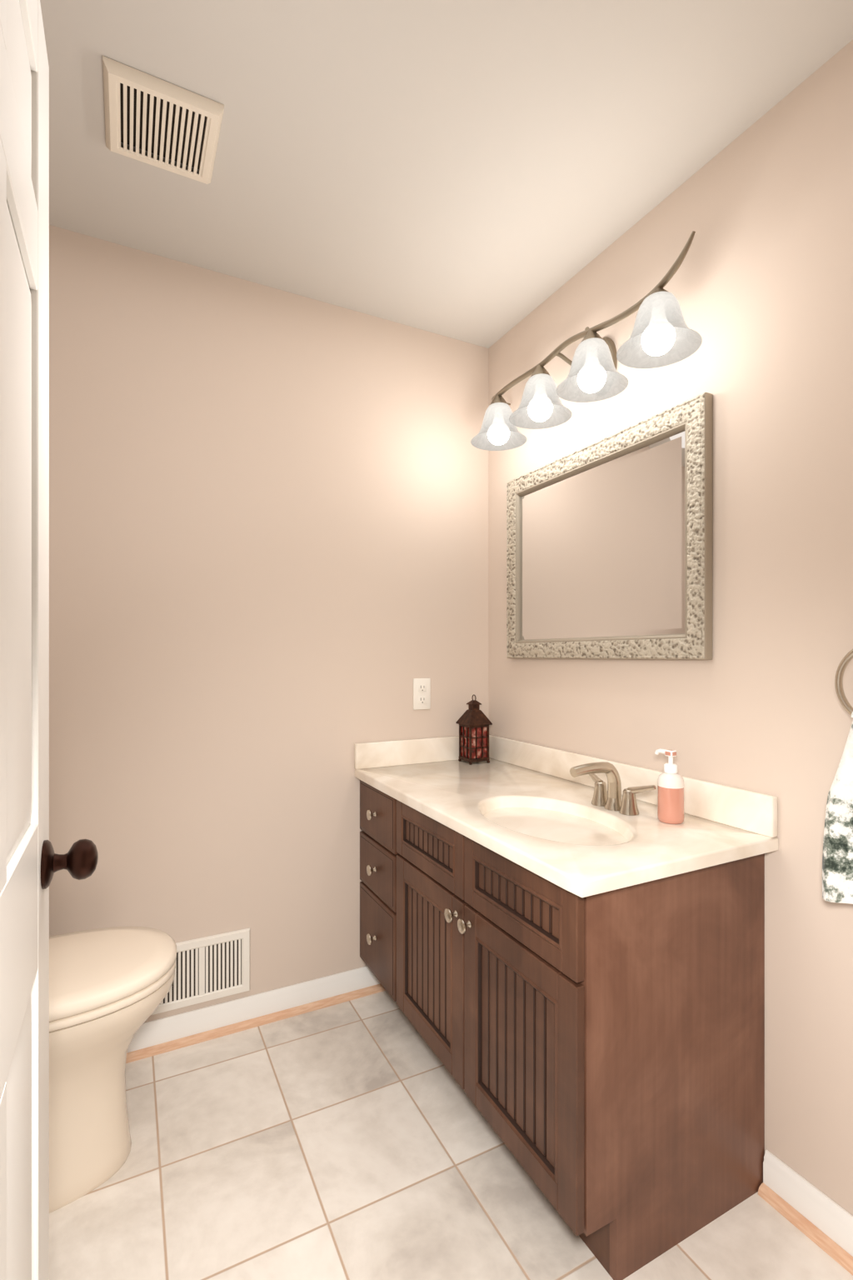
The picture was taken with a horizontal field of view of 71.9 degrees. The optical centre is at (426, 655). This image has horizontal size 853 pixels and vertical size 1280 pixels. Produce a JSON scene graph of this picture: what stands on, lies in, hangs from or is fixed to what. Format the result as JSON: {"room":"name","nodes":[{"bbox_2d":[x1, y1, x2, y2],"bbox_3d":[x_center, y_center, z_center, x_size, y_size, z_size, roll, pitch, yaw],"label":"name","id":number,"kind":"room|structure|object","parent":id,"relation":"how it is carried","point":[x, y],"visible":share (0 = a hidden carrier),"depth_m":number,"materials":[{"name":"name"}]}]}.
{"room":"bathroom","nodes":[
{"label":"bathroom","id":0,"kind":"room"},
{"bbox_2d":[49,225,488,1022],"bbox_3d":[-0.620,-0.012,1.973,2.100,2.440,0.100,0,0,-27],"label":"wall","id":1,"kind":"structure","parent":0,"point":[268,506],"depth_m":1.92,"materials":[{"name":"beige paint"}]},
{"bbox_2d":[151,927,249,1014],"bbox_3d":[-0.712,0.998,1.862,0.300,0.204,0.012,0,0,-27],"label":"air vent","id":2,"kind":"object","parent":1,"relation":"in","point":[206,965],"visible":0.7,"depth_m":1.87,"materials":[{"name":"white metal"}]},
{"bbox_2d":[125,965,386,1063],"bbox_3d":[-0.794,1.164,1.809,1.439,0.088,0.032,0,0,-27],"label":"baseboard","id":3,"kind":"structure","parent":1,"relation":"attached to","point":[154,1037],"depth_m":1.92,"materials":[{"name":"white wood"}]},
{"bbox_2d":[413,678,430,709],"bbox_3d":[-0.017,0.145,2.219,0.072,0.118,0.008,0,0,-27],"label":"outlet plate","id":4,"kind":"object","parent":1,"relation":"attached to","point":[422,687],"visible":1,"depth_m":2.21,"materials":[{"name":"white plastic"}]},
{"bbox_2d":[40,0,852,348],"bbox_3d":[-0.029,-1.262,0.815,2.100,0.060,2.700,0,0,-27],"label":"ceiling","id":5,"kind":"structure","parent":0,"point":[444,167],"depth_m":1.37,"materials":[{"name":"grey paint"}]},
{"bbox_2d":[102,55,224,184],"bbox_3d":[-0.612,-1.220,1.365,0.238,0.021,0.234,0,0,-27],"label":"ceiling vent","id":6,"kind":"object","parent":5,"relation":"in","point":[145,112],"visible":1,"depth_m":1.34,"materials":[{"name":"beige"}]},
{"bbox_2d":[49,990,852,1279],"bbox_3d":[-0.029,1.238,0.815,2.100,0.060,2.700,0,0,-27],"label":"floor","id":7,"kind":"structure","parent":0,"point":[332,1142],"depth_m":1.33,"materials":[{"name":"tile"}]},
{"bbox_2d":[49,926,176,1213],"bbox_3d":[-0.949,0.798,1.328,0.711,0.820,0.490,0,0,-27],"label":"toilet","id":8,"kind":"object","parent":7,"relation":"on","point":[105,983],"visible":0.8,"depth_m":1.32,"materials":[{"name":"beige ceramic"}]},
{"bbox_2d":[354,734,778,1279],"bbox_3d":[0.258,0.742,1.700,0.578,0.932,1.177,0,0,-27],"label":"vanity","id":9,"kind":"object","parent":7,"relation":"on","point":[587,967],"visible":1,"depth_m":1.27,"materials":[{"name":"brown wood"}]},
{"bbox_2d":[354,734,778,897],"bbox_3d":[0.262,0.423,1.702,0.569,0.220,1.177,0,0,-27],"label":"countertop","id":10,"kind":"structure","parent":9,"relation":"on","point":[526,806],"depth_m":1.48,"materials":[{"name":"stone"}]},
{"bbox_2d":[456,694,492,764],"bbox_3d":[0.179,0.275,2.221,0.100,0.255,0.100,0,0,-27],"label":"lantern","id":11,"kind":"object","parent":10,"relation":"on","point":[474,724],"visible":1,"depth_m":2.19,"materials":[{"name":"metal"}]},
{"bbox_2d":[570,761,656,815],"bbox_3d":[0.443,0.340,1.522,0.167,0.126,0.238,0,0,-27],"label":"faucet","id":12,"kind":"object","parent":10,"relation":"on","point":[604,802],"depth_m":1.53,"materials":[{"name":"silver metal"}]},
{"bbox_2d":[655,748,684,824],"bbox_3d":[0.595,0.317,1.434,0.061,0.172,0.069,0,0,11],"label":"soap dispenser","id":13,"kind":"object","parent":10,"relation":"on","point":[671,804],"visible":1,"depth_m":1.41,"materials":[{"name":"pink plastic"}]},
{"bbox_2d":[488,40,852,1215],"bbox_3d":[0.884,-0.012,1.225,0.100,2.440,2.600,0,0,-27],"label":"wall","id":14,"kind":"structure","parent":0,"point":[765,277],"depth_m":1.34,"materials":[{"name":"beige paint"}]},
{"bbox_2d":[470,230,702,450],"bbox_3d":[0.427,-0.851,1.755,0.232,0.229,0.916,0,0,-27],"label":"sconce","id":15,"kind":"object","parent":14,"relation":"attached to","point":[661,336],"visible":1,"depth_m":1.62,"materials":[{"name":"white glass"}]},
{"bbox_2d":[506,392,712,659],"bbox_3d":[0.501,-0.318,1.826,0.032,0.657,0.847,0,0,-27],"label":"mirror","id":16,"kind":"object","parent":14,"relation":"attached to","point":[609,541],"visible":1,"depth_m":1.71,"materials":[{"name":"beige mirror"}]},
{"bbox_2d":[758,1149,852,1274],"bbox_3d":[0.904,1.164,1.038,0.032,0.088,0.647,0,0,-27],"label":"baseboard","id":17,"kind":"structure","parent":14,"relation":"attached to","point":[815,1214],"depth_m":1.24,"materials":[{"name":"white wood"}]},
{"bbox_2d":[822,649,852,904],"bbox_3d":[0.844,0.211,1.089,0.093,0.524,0.180,0,0,-27],"label":"towel ring","id":18,"kind":"object","parent":14,"relation":"attached to","point":[837,854],"visible":1,"depth_m":1.13,"materials":[{"name":"white fabric"}]},
{"bbox_3d":[0.248,-0.012,0.271,1.900,2.440,0.120,0,0,-27],"label":"wall","id":19,"kind":"structure","parent":0,"visible":0},
{"bbox_2d":[0,0,98,1279],"bbox_3d":[-0.375,0.182,0.482,0.161,2.028,0.771,0,0,-27],"label":"door","id":20,"kind":"structure","parent":19,"relation":"in","point":[29,862],"depth_m":0.64,"materials":[{"name":"white wood"}]}
]}

